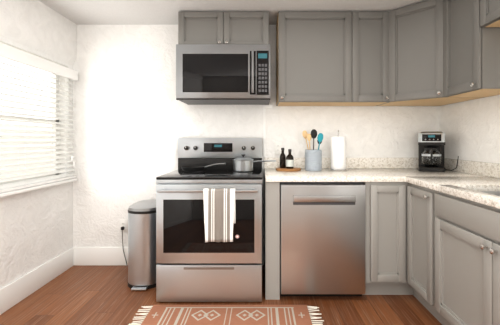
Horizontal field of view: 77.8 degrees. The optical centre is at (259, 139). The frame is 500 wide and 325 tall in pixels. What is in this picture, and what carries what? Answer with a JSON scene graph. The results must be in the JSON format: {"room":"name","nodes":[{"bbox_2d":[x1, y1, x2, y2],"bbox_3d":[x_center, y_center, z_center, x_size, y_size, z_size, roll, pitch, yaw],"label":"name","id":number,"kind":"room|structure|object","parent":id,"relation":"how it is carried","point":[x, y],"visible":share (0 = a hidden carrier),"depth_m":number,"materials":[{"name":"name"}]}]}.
{"room":"kitchen","nodes":[
{"label":"kitchen","id":0,"kind":"room"},
{"bbox_2d":[0,0,76,288],"bbox_3d":[-1.808,0.045,0.750,0.185,2.250,4.300,0,0,0],"label":"wall","id":1,"kind":"structure","parent":0,"point":[36,228],"depth_m":2.43,"materials":[{"name":"paint"}]},
{"bbox_2d":[0,73,58,184],"bbox_3d":[-1.855,-0.160,2.240,0.040,1.020,1.180,0,0,0],"label":"window","id":2,"kind":"structure","parent":1,"relation":"in","point":[52,100],"depth_m":2.79,"materials":[{"name":"white paint"}]},
{"bbox_2d":[0,43,78,192],"bbox_3d":[-1.712,-0.141,2.239,0.069,0.977,1.251,0,0,0],"label":"window blind","id":3,"kind":"object","parent":2,"relation":"attached to","point":[17,55],"visible":0.98,"depth_m":2.35,"materials":[{"name":"white plastic"}]},
{"bbox_2d":[0,248,73,314],"bbox_3d":[-1.742,1.085,0.742,0.016,0.170,4.284,0,0,0],"label":"baseboard","id":4,"kind":"structure","parent":1,"relation":"attached to","point":[15,292],"depth_m":2.37,"materials":[{"name":"white paint"}]},
{"bbox_2d":[0,178,76,197],"bbox_3d":[-1.792,0.363,2.240,0.214,0.024,1.240,0,0,0],"label":"window sill","id":5,"kind":"structure","parent":1,"relation":"attached to","point":[9,193],"depth_m":2.33,"materials":[{"name":"white paint"}]},
{"bbox_2d":[0,265,441,324],"bbox_3d":[-0.035,1.200,0.750,3.830,0.060,4.700,0,0,0],"label":"floor","id":6,"kind":"structure","parent":0,"point":[90,295],"depth_m":2.20,"materials":[{"name":"brown wood"}]},
{"bbox_2d":[128,199,157,290],"bbox_3d":[-0.938,0.847,2.589,0.276,0.646,0.398,0,0,0],"label":"trash can","id":7,"kind":"object","parent":6,"relation":"on","point":[142,263],"visible":0.77,"depth_m":2.43,"materials":[{"name":"silver metal"}]},
{"bbox_2d":[156,138,262,301],"bbox_3d":[-0.365,0.575,2.522,0.766,1.190,0.749,0,0,0],"label":"range","id":8,"kind":"object","parent":6,"relation":"on","point":[192,265],"visible":0.81,"depth_m":2.21,"materials":[{"name":"grey metal"}]},
{"bbox_2d":[181,163,225,171],"bbox_3d":[-0.484,0.229,2.675,0.392,0.076,0.210,0,0,0],"label":"frying pan","id":9,"kind":"object","parent":8,"relation":"on","point":[192,168],"visible":1,"depth_m":2.61,"materials":[{"name":"black metal"}]},
{"bbox_2d":[203,189,235,241],"bbox_3d":[-0.282,0.520,2.151,0.220,0.364,0.054,0,0,0],"label":"dish towel","id":10,"kind":"object","parent":8,"relation":"hanging from","point":[219,212],"visible":1,"depth_m":2.13,"materials":[{"name":"fabric"}]},
{"bbox_2d":[233,154,275,171],"bbox_3d":[-0.050,0.195,2.675,0.370,0.143,0.180,0,0,0],"label":"saucepan","id":11,"kind":"object","parent":8,"relation":"on","point":[243,164],"visible":1,"depth_m":2.61,"materials":[{"name":"silver metal"}]},
{"bbox_2d":[129,305,323,324],"bbox_3d":[-0.210,1.165,1.857,1.248,0.008,0.655,0,0,0],"label":"rug","id":12,"kind":"object","parent":6,"relation":"on","point":[228,314],"visible":1,"depth_m":2.05,"materials":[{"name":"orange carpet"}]},
{"bbox_2d":[264,158,403,299],"bbox_3d":[0.535,0.667,2.563,0.990,1.004,0.669,0,0,0],"label":"base unit","id":13,"kind":"object","parent":6,"relation":"on","point":[327,232],"depth_m":2.24,"materials":[{"name":"grey paint"}]},
{"bbox_2d":[276,148,300,171],"bbox_3d":[0.247,0.166,2.687,0.218,0.195,0.201,0,0,0],"label":"tray","id":14,"kind":"object","parent":13,"relation":"on","point":[287,163],"visible":1,"depth_m":2.66,"materials":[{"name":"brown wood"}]},
{"bbox_2d":[302,129,322,170],"bbox_3d":[0.461,0.084,2.700,0.177,0.360,0.147,0,0,0],"label":"utensil crock","id":15,"kind":"object","parent":13,"relation":"on","point":[313,159],"visible":1,"depth_m":2.65,"materials":[{"name":"grey ceramic"}]},
{"bbox_2d":[276,173,365,296],"bbox_3d":[0.459,0.739,2.553,0.618,0.863,0.654,0,0,0],"label":"dishwasher","id":16,"kind":"object","parent":13,"relation":"in","point":[321,223],"depth_m":2.24,"materials":[{"name":"grey metal"}]},
{"bbox_2d":[329,130,346,170],"bbox_3d":[0.690,0.087,2.730,0.156,0.353,0.156,0,0,0],"label":"paper towel holder","id":17,"kind":"object","parent":13,"relation":"on","point":[338,153],"visible":1,"depth_m":2.67,"materials":[{"name":"white paper"}]},
{"bbox_2d":[400,158,499,324],"bbox_3d":[1.354,0.667,1.599,0.648,1.004,2.598,0,0,0],"label":"base unit","id":18,"kind":"object","parent":6,"relation":"on","point":[430,241],"depth_m":1.82,"materials":[{"name":"grey paint"}]},
{"bbox_2d":[418,132,458,171],"bbox_3d":[1.503,0.097,2.686,0.305,0.334,0.291,0,0,0],"label":"coffee maker","id":19,"kind":"object","parent":18,"relation":"on","point":[431,151],"visible":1,"depth_m":2.59,"materials":[{"name":"black plastic"}]},
{"bbox_2d":[38,0,425,24],"bbox_3d":[-0.035,-1.110,0.750,3.830,0.060,4.700,0,0,0],"label":"ceiling","id":20,"kind":"structure","parent":0,"point":[121,12],"depth_m":2.52,"materials":[{"name":"white paint"}]},
{"bbox_2d":[276,11,353,105],"bbox_3d":[0.487,-0.695,2.736,0.672,0.755,0.323,0,0,0],"label":"upper cabinet","id":21,"kind":"object","parent":20,"relation":"hanging from","point":[308,43],"depth_m":2.59,"materials":[{"name":"grey paint"}]},
{"bbox_2d":[342,11,385,105],"bbox_3d":[0.914,-0.695,2.719,0.413,0.755,0.358,0,0,0],"label":"upper cabinet","id":22,"kind":"object","parent":20,"relation":"hanging from","point":[361,30],"depth_m":2.58,"materials":[{"name":"grey paint"}]},
{"bbox_2d":[382,0,489,105],"bbox_3d":[1.349,-0.695,2.568,0.657,0.755,0.659,0,0,0],"label":"upper cabinet","id":23,"kind":"object","parent":20,"relation":"hanging from","point":[434,52],"depth_m":2.46,"materials":[{"name":"grey paint"}]},
{"bbox_2d":[442,0,499,95],"bbox_3d":[1.500,-0.695,2.127,0.357,0.755,0.425,0,0,0],"label":"upper cabinet","id":24,"kind":"object","parent":20,"relation":"hanging from","point":[470,53],"depth_m":2.05,"materials":[{"name":"grey paint"}]},
{"bbox_2d":[478,0,499,27],"bbox_3d":[1.516,-0.883,1.431,0.323,0.378,0.963,0,0,0],"label":"upper cabinet","id":25,"kind":"object","parent":20,"relation":"hanging from","point":[488,10],"depth_m":1.85,"materials":[{"name":"grey paint"}]},
{"bbox_2d":[73,25,438,264],"bbox_3d":[-0.035,0.045,2.960,3.730,2.250,0.120,0,0,0],"label":"wall","id":26,"kind":"structure","parent":0,"point":[134,119],"depth_m":2.90,"materials":[{"name":"paint"}]},
{"bbox_2d":[72,247,127,264],"bbox_3d":[-1.255,1.085,2.892,0.990,0.170,0.016,0,0,0],"label":"baseboard","id":27,"kind":"structure","parent":26,"relation":"attached to","point":[99,256],"depth_m":2.88,"materials":[{"name":"white paint"}]},
{"bbox_2d":[120,219,127,265],"bbox_3d":[-1.270,0.954,2.882,0.084,0.425,0.034,0,0,0],"label":"electrical outlet","id":28,"kind":"object","parent":26,"relation":"attached to","point":[123,225],"visible":1,"depth_m":2.89,"materials":[{"name":"white plastic"}]},
{"bbox_2d":[178,11,268,43],"bbox_3d":[-0.304,-0.924,2.736,0.756,0.297,0.323,0,0,0],"label":"upper cabinet","id":29,"kind":"object","parent":26,"relation":"attached to","point":[194,27],"depth_m":2.58,"materials":[{"name":"grey paint"}]},
{"bbox_2d":[176,44,269,104],"bbox_3d":[-0.296,-0.547,2.674,0.759,0.446,0.447,0,0,0],"label":"over-the-range microwave","id":30,"kind":"object","parent":29,"relation":"attached to","point":[222,74],"visible":1,"depth_m":2.49,"materials":[{"name":"grey metal"}]},
{"bbox_2d":[263,105,271,156],"bbox_3d":[0.069,-0.083,2.885,0.086,0.488,0.029,0,0,0],"label":"cover","id":31,"kind":"object","parent":26,"relation":"attached to","point":[265,107],"visible":1,"depth_m":2.89,"materials":[{"name":"white paint"}]},
{"bbox_2d":[274,142,281,153],"bbox_3d":[0.168,0.075,2.895,0.070,0.116,0.008,0,0,0],"label":"outlet","id":32,"kind":"object","parent":26,"relation":"attached to","point":[277,147],"visible":1,"depth_m":2.89,"materials":[{"name":"white plastic"}]},
{"bbox_2d":[439,95,499,163],"bbox_3d":[1.740,0.045,0.750,0.120,2.250,4.300,0,0,0],"label":"wall","id":33,"kind":"structure","parent":0,"point":[470,129],"depth_m":2.45,"materials":[{"name":"paint"}]},
{"label":"outside","id":34,"kind":"structure","parent":0,"visible":0},
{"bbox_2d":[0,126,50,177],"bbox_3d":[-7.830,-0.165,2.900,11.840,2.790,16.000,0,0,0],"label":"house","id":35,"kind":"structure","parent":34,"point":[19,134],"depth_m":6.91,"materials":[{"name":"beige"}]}
]}

